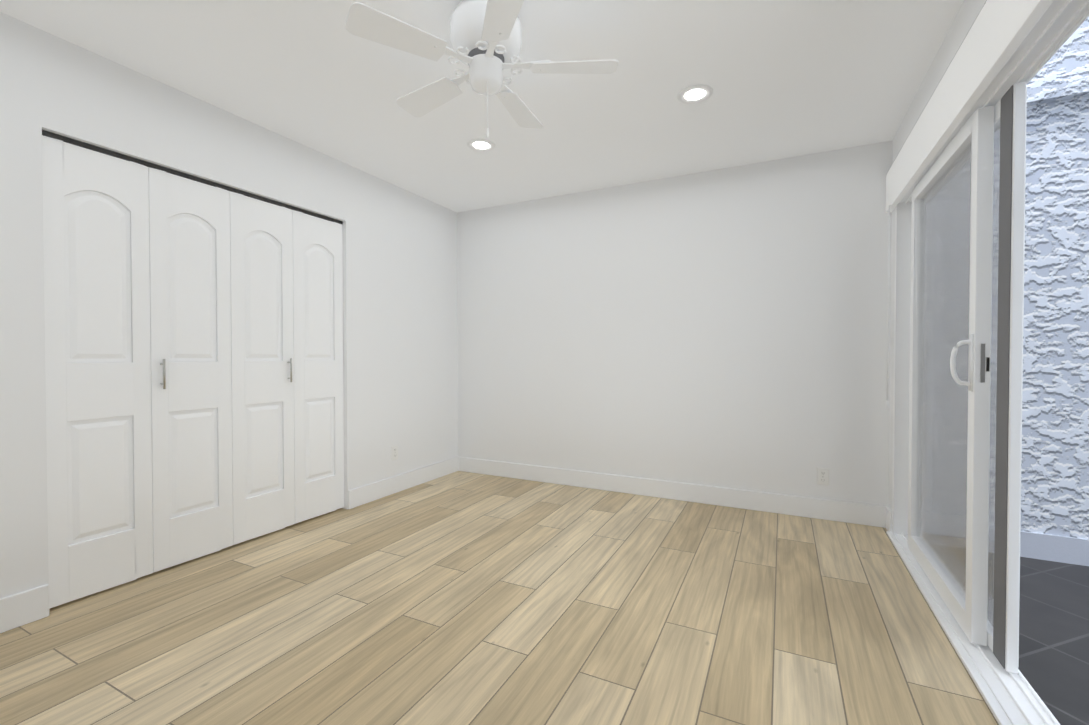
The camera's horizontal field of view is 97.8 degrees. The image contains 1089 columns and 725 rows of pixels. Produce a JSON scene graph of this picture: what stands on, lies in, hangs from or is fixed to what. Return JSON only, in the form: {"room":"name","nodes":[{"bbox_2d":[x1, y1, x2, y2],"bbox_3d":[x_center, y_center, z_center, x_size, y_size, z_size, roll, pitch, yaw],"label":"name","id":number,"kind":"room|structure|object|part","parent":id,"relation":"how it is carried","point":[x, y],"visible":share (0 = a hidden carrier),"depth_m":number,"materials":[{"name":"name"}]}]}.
{"room":"empty bedroom","nodes":[
{"label":"empty bedroom","id":0,"kind":"room"},
{"bbox_2d":[0,12,457,598],"bbox_3d":[-1.827,-0.167,2.640,0.130,2.440,4.480,0,1,27],"label":"wall","id":1,"kind":"structure","parent":0,"point":[400,318],"depth_m":2.59,"materials":[{"name":"white paint"}]},
{"bbox_2d":[0,584,49,632],"bbox_3d":[-2.392,1.005,1.364,0.014,0.135,1.403,0,1,27],"label":"baseboard","id":2,"kind":"structure","parent":1,"relation":"attached to","point":[23,608],"depth_m":1.92,"materials":[{"name":"white paint"}]},
{"bbox_2d":[42,135,152,608],"bbox_3d":[-2.039,0.045,2.177,0.034,2.007,0.381,0,1,27],"label":"closet door","id":3,"kind":"structure","parent":1,"relation":"in","point":[97,344],"depth_m":2.15,"materials":[{"name":"white paint"}]},
{"bbox_2d":[148,167,232,571],"bbox_3d":[-1.852,0.040,2.511,0.070,2.007,0.381,0,1,27],"label":"closet door","id":4,"kind":"structure","parent":1,"relation":"in","point":[190,345],"depth_m":2.50,"materials":[{"name":"white paint"}]},
{"bbox_3d":[-1.904,0.057,2.369,0.035,0.150,0.011,0,1,27],"label":"handle","id":5,"kind":"part","parent":4,"relation":"part of","materials":[{"name":"silver metal"}]},
{"bbox_2d":[42,130,342,223],"bbox_3d":[-1.787,-0.976,2.678,0.045,0.021,1.531,0,1,27],"label":"track rail","id":6,"kind":"object","parent":1,"relation":"attached to","point":[114,154],"visible":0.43,"depth_m":2.42,"materials":[{"name":"grey metal"}]},
{"bbox_2d":[230,191,294,544],"bbox_3d":[-1.681,0.035,2.854,0.070,2.007,0.381,0,1,27],"label":"closet door","id":7,"kind":"structure","parent":1,"relation":"in","point":[262,352],"depth_m":2.84,"materials":[{"name":"white paint"}]},
{"bbox_3d":[-1.598,0.049,2.981,0.035,0.150,0.011,0,1,27],"label":"handle","id":8,"kind":"part","parent":7,"relation":"part of","materials":[{"name":"silver metal"}]},
{"bbox_2d":[292,210,343,523],"bbox_3d":[-1.526,0.030,3.204,0.034,2.007,0.381,0,1,27],"label":"closet door","id":9,"kind":"structure","parent":1,"relation":"in","point":[318,362],"depth_m":3.19,"materials":[{"name":"white paint"}]},
{"bbox_2d":[391,445,397,459],"bbox_3d":[-1.188,0.717,3.776,0.007,0.114,0.070,0,1,27],"label":"electrical outlet","id":10,"kind":"object","parent":1,"relation":"attached to","point":[394,452],"visible":1,"depth_m":3.77,"materials":[{"name":"white plastic"}]},
{"bbox_2d":[348,456,459,508],"bbox_3d":[-1.107,0.967,3.930,0.018,0.135,1.258,0,1,27],"label":"baseboard","id":11,"kind":"structure","parent":1,"relation":"attached to","point":[367,493],"depth_m":3.81,"materials":[{"name":"white paint"}]},
{"bbox_2d":[0,0,963,212],"bbox_3d":[-0.543,-1.427,1.980,4.240,0.100,4.480,0,1,27],"label":"ceiling","id":12,"kind":"structure","parent":0,"point":[782,79],"depth_m":2.31,"materials":[{"name":"white paint"}]},
{"bbox_2d":[467,139,494,151],"bbox_3d":[-0.404,-1.392,3.040,0.176,0.010,0.176,0,1,27],"label":"recessed light","id":13,"kind":"object","parent":12,"relation":"in","point":[470,143],"depth_m":3.04,"materials":[{"name":"white paint"}]},
{"bbox_3d":[-0.404,-1.392,3.040,0.102,0.001,0.102,0,1,27],"label":"recessed ceiling light lens","id":14,"kind":"part","parent":13,"relation":"part of","materials":[{"name":"white plastic"}]},
{"bbox_2d":[345,0,618,137],"bbox_3d":[-0.233,-1.120,1.898,0.998,0.512,0.988,0,1,27],"label":"ceiling fan","id":15,"kind":"object","parent":12,"relation":"hanging from","point":[486,39],"visible":1,"depth_m":1.80,"materials":[{"name":"white"}]},
{"bbox_3d":[-0.520,-1.155,1.675,0.249,0.032,0.334,0,1,27],"label":"blade","id":16,"kind":"part","parent":15,"relation":"part of","materials":[{"name":"white wood"}]},
{"bbox_3d":[-0.503,-1.161,2.088,0.345,0.032,0.170,0,1,27],"label":"blade","id":17,"kind":"part","parent":15,"relation":"part of","materials":[{"name":"white wood"}]},
{"bbox_3d":[-0.219,-0.974,1.829,0.011,0.222,0.010,0,1,27],"label":"pull chain","id":18,"kind":"part","parent":15,"relation":"part of","materials":[{"name":"white metal"}]},
{"bbox_3d":[-0.130,-1.153,1.536,0.296,0.032,0.307,0,1,27],"label":"blade","id":19,"kind":"part","parent":15,"relation":"part of","materials":[{"name":"white wood"}]},
{"bbox_3d":[-0.121,-1.162,2.200,0.150,0.032,0.346,0,1,27],"label":"blade","id":20,"kind":"part","parent":15,"relation":"part of","materials":[{"name":"white wood"}]},
{"bbox_3d":[0.120,-1.157,1.866,0.338,0.032,0.233,0,1,27],"label":"blade","id":21,"kind":"part","parent":15,"relation":"part of","materials":[{"name":"white wood"}]},
{"bbox_2d":[677,84,712,103],"bbox_3d":[0.776,-1.383,2.450,0.176,0.010,0.176,0,1,27],"label":"recessed light","id":22,"kind":"object","parent":12,"relation":"in","point":[707,89],"depth_m":2.44,"materials":[{"name":"white paint"}]},
{"bbox_3d":[0.776,-1.383,2.450,0.102,0.001,0.102,0,1,27],"label":"recessed ceiling light lens","id":23,"kind":"part","parent":22,"relation":"part of","materials":[{"name":"white plastic"}]},
{"bbox_2d":[0,471,998,724],"bbox_3d":[-0.543,1.113,2.016,4.240,0.100,4.480,0,1,27],"label":"floor","id":24,"kind":"structure","parent":0,"point":[458,597],"depth_m":1.91,"materials":[{"name":"brown wood"}]},
{"bbox_2d":[457,141,891,506],"bbox_3d":[0.707,-0.183,3.804,3.620,2.440,0.130,0,1,27],"label":"wall","id":25,"kind":"structure","parent":0,"point":[725,327],"depth_m":3.53,"materials":[{"name":"white paint"}]},
{"bbox_2d":[460,457,891,530],"bbox_3d":[0.676,0.970,3.758,3.360,0.135,0.018,0,1,27],"label":"baseboard","id":26,"kind":"structure","parent":25,"relation":"attached to","point":[825,509],"depth_m":3.52,"materials":[{"name":"white paint"}]},
{"bbox_2d":[817,467,828,485],"bbox_3d":[1.857,0.761,3.166,0.070,0.114,0.007,0,1,27],"label":"electrical outlet","id":27,"kind":"object","parent":25,"relation":"attached to","point":[822,476],"visible":1,"depth_m":3.17,"materials":[{"name":"white plastic"}]},
{"bbox_2d":[888,0,985,510],"bbox_3d":[1.295,-0.144,1.079,0.130,2.440,4.480,0,1,27],"label":"wall","id":28,"kind":"structure","parent":0,"point":[965,18],"depth_m":2.35,"materials":[{"name":"white paint"}]},
{"bbox_2d":[908,106,993,645],"bbox_3d":[1.804,0.049,2.155,0.046,1.955,0.985,0,1,27],"label":"sliding patio door","id":29,"kind":"structure","parent":28,"relation":"in","point":[976,131],"depth_m":1.74,"materials":[{"name":"white"}]},
{"bbox_3d":[1.597,0.007,1.710,0.007,0.050,0.005,0,1,27],"label":"patio door latch","id":30,"kind":"part","parent":29,"relation":"part of","materials":[{"name":"black metal"}]},
{"bbox_2d":[908,81,1025,673],"bbox_3d":[1.866,0.049,2.188,0.033,1.955,1.390,0,1,27],"label":"patio door","id":31,"kind":"structure","parent":28,"relation":"in","point":[1015,368],"depth_m":1.58,"materials":[{"name":"white"}]},
{"bbox_3d":[1.566,0.056,1.623,0.002,1.944,0.094,0,1,27],"label":"patio door interlock","id":32,"kind":"part","parent":31,"relation":"part of","materials":[{"name":"white metal"}]},
{"bbox_2d":[886,0,1053,212],"bbox_3d":[1.636,-1.042,1.935,0.032,0.240,2.320,0,1,27],"label":"blind valance","id":33,"kind":"object","parent":28,"relation":"attached to","point":[998,32],"visible":0.96,"depth_m":1.70,"materials":[{"name":"white paint"}]},
{"bbox_2d":[887,0,986,172],"bbox_3d":[1.637,-1.163,1.933,0.028,0.003,2.316,0,1,27],"label":"blind valance top gap","id":34,"kind":"object","parent":33,"relation":"attached to","point":[941,78],"visible":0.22,"depth_m":1.92,"materials":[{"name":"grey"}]},
{"bbox_2d":[921,86,1026,666],"bbox_3d":[1.877,0.049,2.155,0.012,1.955,1.260,0,1,27],"label":"screen","id":35,"kind":"object","parent":28,"relation":"attached to","point":[1022,375],"depth_m":2.12,"materials":[{"name":"white"}]},
{"bbox_3d":[1.877,0.054,2.155,0.001,1.888,1.180,0,1,27],"label":"patio door screen mesh","id":36,"kind":"part","parent":35,"relation":"part of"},
{"bbox_2d":[886,0,1088,724],"bbox_3d":[1.675,0.039,1.903,0.165,2.054,2.174,0,1,27],"label":"door frame","id":37,"kind":"structure","parent":28,"relation":"attached to","point":[1010,698],"depth_m":2.07,"materials":[{"name":"vinyl"},{"name":"painted metal"}]},
{"bbox_3d":[1.805,0.038,2.157,0.006,1.811,0.864,0,1,27],"label":"slider glass","id":38,"kind":"part","parent":37,"relation":"part of","materials":[{"name":"clear glass"}]},
{"bbox_3d":[1.867,0.055,2.188,0.006,1.846,1.274,0,1,27],"label":"fixed glass","id":39,"kind":"part","parent":37,"relation":"part of","materials":[{"name":"clear glass"}]},
{"bbox_3d":[1.549,0.001,1.766,0.062,0.210,0.032,0,1,27],"label":"handle","id":40,"kind":"part","parent":37,"relation":"part of","materials":[{"name":"white"}]},
{"label":"outside","id":41,"kind":"structure","parent":0,"visible":0},
{"bbox_2d":[929,544,1088,724],"bbox_3d":[2.616,1.195,-1.447,4.510,0.115,7.850,0,1,27],"label":"floor","id":42,"kind":"structure","parent":41,"point":[1053,667],"depth_m":1.91,"materials":[{"name":"tile"}]},
{"bbox_2d":[924,17,1088,538],"bbox_3d":[4.303,-0.486,1.901,4.510,3.300,0.310,0,1,27],"label":"wall","id":43,"kind":"structure","parent":42,"relation":"on","point":[1055,457],"depth_m":2.57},
{"bbox_2d":[923,519,1088,565],"bbox_3d":[4.259,1.020,1.837,4.510,0.140,0.013,0,1,27],"label":"base band","id":44,"kind":"object","parent":43,"relation":"attached to","point":[1062,549],"depth_m":2.58,"materials":[{"name":"grey paint"}]}
]}

